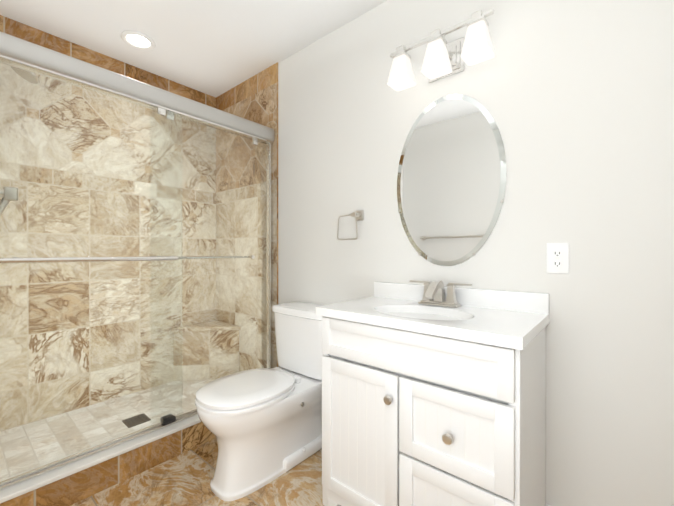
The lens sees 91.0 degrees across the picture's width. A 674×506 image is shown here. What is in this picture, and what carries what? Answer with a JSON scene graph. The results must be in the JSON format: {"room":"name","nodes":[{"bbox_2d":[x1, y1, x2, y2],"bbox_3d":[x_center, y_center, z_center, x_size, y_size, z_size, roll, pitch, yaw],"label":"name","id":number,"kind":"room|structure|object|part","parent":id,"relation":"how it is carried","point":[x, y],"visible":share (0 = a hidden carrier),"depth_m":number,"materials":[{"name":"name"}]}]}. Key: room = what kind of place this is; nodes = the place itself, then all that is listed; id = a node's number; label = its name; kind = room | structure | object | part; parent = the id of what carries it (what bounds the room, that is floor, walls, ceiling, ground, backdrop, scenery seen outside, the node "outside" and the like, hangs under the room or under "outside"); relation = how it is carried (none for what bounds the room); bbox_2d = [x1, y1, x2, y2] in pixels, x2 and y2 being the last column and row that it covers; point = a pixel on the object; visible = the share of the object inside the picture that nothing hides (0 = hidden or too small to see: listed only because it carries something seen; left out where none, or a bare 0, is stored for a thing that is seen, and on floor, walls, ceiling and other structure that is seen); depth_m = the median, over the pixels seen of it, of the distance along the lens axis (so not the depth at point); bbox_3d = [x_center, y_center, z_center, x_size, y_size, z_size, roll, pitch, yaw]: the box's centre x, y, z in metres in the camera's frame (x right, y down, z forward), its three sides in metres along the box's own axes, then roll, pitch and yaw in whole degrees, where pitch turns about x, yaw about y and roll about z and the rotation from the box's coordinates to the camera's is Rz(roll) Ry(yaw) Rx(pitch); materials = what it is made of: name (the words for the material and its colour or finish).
{"room":"bathroom","nodes":[
{"label":"bathroom","id":0,"kind":"room"},
{"bbox_2d":[0,0,386,96],"bbox_3d":[-0.288,-1.385,1.055,3.740,0.100,2.020,0,0,40],"label":"ceiling","id":1,"kind":"structure","parent":0,"point":[215,48],"depth_m":1.97,"materials":[{"name":"paint"}]},
{"bbox_2d":[121,30,155,49],"bbox_3d":[-1.247,-1.332,2.081,0.188,0.010,0.188,0,0,40],"label":"recessed light","id":2,"kind":"object","parent":1,"relation":"in","point":[138,40],"visible":0.96,"depth_m":2.08,"materials":[{"name":"white"}]},
{"bbox_2d":[70,438,324,505],"bbox_3d":[-0.288,1.155,1.062,3.740,0.100,2.020,0,0,40],"label":"floor","id":3,"kind":"structure","parent":0,"point":[184,479],"depth_m":1.56,"materials":[{"name":"beige tile"}]},
{"bbox_2d":[0,380,212,479],"bbox_3d":[-1.279,1.053,2.055,0.687,0.100,1.534,0,0,40],"label":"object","id":4,"kind":"structure","parent":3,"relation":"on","point":[35,454],"depth_m":1.90,"materials":[{"name":"tile"}]},
{"bbox_2d":[122,413,149,427],"bbox_3d":[-1.199,1.001,1.981,0.120,0.004,0.120,0,0,40],"label":"shower drain","id":5,"kind":"object","parent":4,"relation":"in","point":[137,420],"depth_m":1.98,"materials":[{"name":"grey metal"}]},
{"bbox_2d":[171,320,240,380],"bbox_3d":[-1.026,0.791,2.594,0.370,0.420,0.380,0,0,40],"label":"bench","id":6,"kind":"object","parent":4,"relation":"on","point":[212,364],"depth_m":2.61,"materials":[{"name":"tile"}]},
{"bbox_2d":[0,408,215,505],"bbox_3d":[-0.967,1.026,1.790,0.153,0.155,1.534,0,0,40],"label":"shower curb","id":7,"kind":"structure","parent":3,"relation":"on","point":[74,482],"depth_m":1.56,"materials":[{"name":"tile"}]},
{"bbox_2d":[0,32,273,490],"bbox_3d":[-0.968,0.032,1.788,0.156,1.832,1.532,0,0,40],"label":"shower door","id":8,"kind":"structure","parent":7,"relation":"on","point":[19,53],"depth_m":1.67,"materials":[{"name":"clear glass"}]},
{"bbox_2d":[195,302,322,500],"bbox_3d":[-0.340,0.710,1.748,0.478,0.787,0.785,0,0,40],"label":"toilet","id":9,"kind":"object","parent":3,"relation":"on","point":[263,426],"visible":0.83,"depth_m":1.61,"materials":[{"name":"white ceramic"}]},
{"bbox_2d":[316,280,549,505],"bbox_3d":[0.359,0.614,1.355,0.800,0.981,0.492,0,0,40],"label":"bathroom vanity","id":10,"kind":"object","parent":3,"relation":"on","point":[433,393],"visible":1,"depth_m":1.17,"materials":[{"name":"white wood"}]},
{"bbox_2d":[278,0,673,505],"bbox_3d":[0.328,-0.117,1.782,3.740,2.440,0.120,0,0,40],"label":"wall","id":11,"kind":"structure","parent":0,"point":[575,98],"depth_m":1.27,"materials":[{"name":"paint"}]},
{"bbox_2d":[216,62,277,371],"bbox_3d":[-0.728,-0.119,2.595,0.822,2.440,0.009,0,0,40],"label":"wall tile","id":12,"kind":"structure","parent":11,"relation":"attached to","point":[254,98],"depth_m":2.56,"materials":[{"name":"beige tile"}]},
{"bbox_2d":[337,210,363,239],"bbox_3d":[0.072,-0.156,1.880,0.154,0.167,0.062,0,0,40],"label":"towel ring","id":13,"kind":"object","parent":11,"relation":"attached to","point":[358,215],"visible":1,"depth_m":1.85,"materials":[{"name":"silver metal"}]},
{"bbox_2d":[387,8,494,90],"bbox_3d":[0.457,-0.891,1.485,0.470,0.171,0.160,0,0,40],"label":"wall sconce","id":14,"kind":"object","parent":11,"relation":"attached to","point":[454,49],"depth_m":1.45,"materials":[{"name":"white glass"}]},
{"bbox_3d":[0.442,-0.867,1.467,0.462,0.123,0.112,0,0,40],"label":"wall sconce shade","id":15,"kind":"part","parent":14,"relation":"part of","materials":[{"name":"white glass"}]},
{"bbox_2d":[397,94,505,265],"bbox_3d":[0.506,-0.336,1.544,0.518,0.794,0.008,0,0,40],"label":"mirror","id":16,"kind":"object","parent":11,"relation":"attached to","point":[451,181],"visible":1,"depth_m":1.52,"materials":[{"name":"white mirror"}]},
{"bbox_2d":[546,243,568,273],"bbox_3d":[0.840,0.020,1.262,0.072,0.117,0.009,0,0,40],"label":"electrical outlet","id":17,"kind":"object","parent":11,"relation":"attached to","point":[557,259],"visible":1,"depth_m":1.26,"materials":[{"name":"white plastic"}]},
{"bbox_3d":[-1.706,-0.118,2.185,0.120,2.440,1.900,0,0,40],"label":"wall","id":18,"kind":"structure","parent":0,"visible":0},
{"bbox_2d":[0,15,215,430],"bbox_3d":[-1.544,-0.158,2.277,0.008,2.360,1.550,0,0,40],"label":"wall tile","id":19,"kind":"structure","parent":18,"relation":"attached to","point":[11,27],"depth_m":2.19,"materials":[{"name":"beige tile"}]},
{"bbox_3d":[-1.807,-0.115,1.333,0.830,2.440,0.230,0,0,40],"label":"wall","id":20,"kind":"structure","parent":0,"visible":0},
{"bbox_3d":[-1.726,-0.116,1.421,0.822,2.440,0.009,0,0,40],"label":"wall tiles","id":21,"kind":"structure","parent":20,"relation":"attached to","visible":0},
{"bbox_2d":[0,187,17,215],"bbox_3d":[-1.655,-0.224,1.534,0.076,0.199,0.258,0,0,40],"label":"shower valve","id":22,"kind":"object","parent":21,"relation":"attached to","point":[4,194],"depth_m":1.57,"materials":[{"name":"silver metal"}]},
{"bbox_2d":[11,66,38,83],"bbox_3d":[-1.630,-0.952,1.562,0.116,0.178,0.337,0,0,40],"label":"shower head","id":23,"kind":"object","parent":21,"relation":"attached to","point":[29,77],"depth_m":1.65}
]}

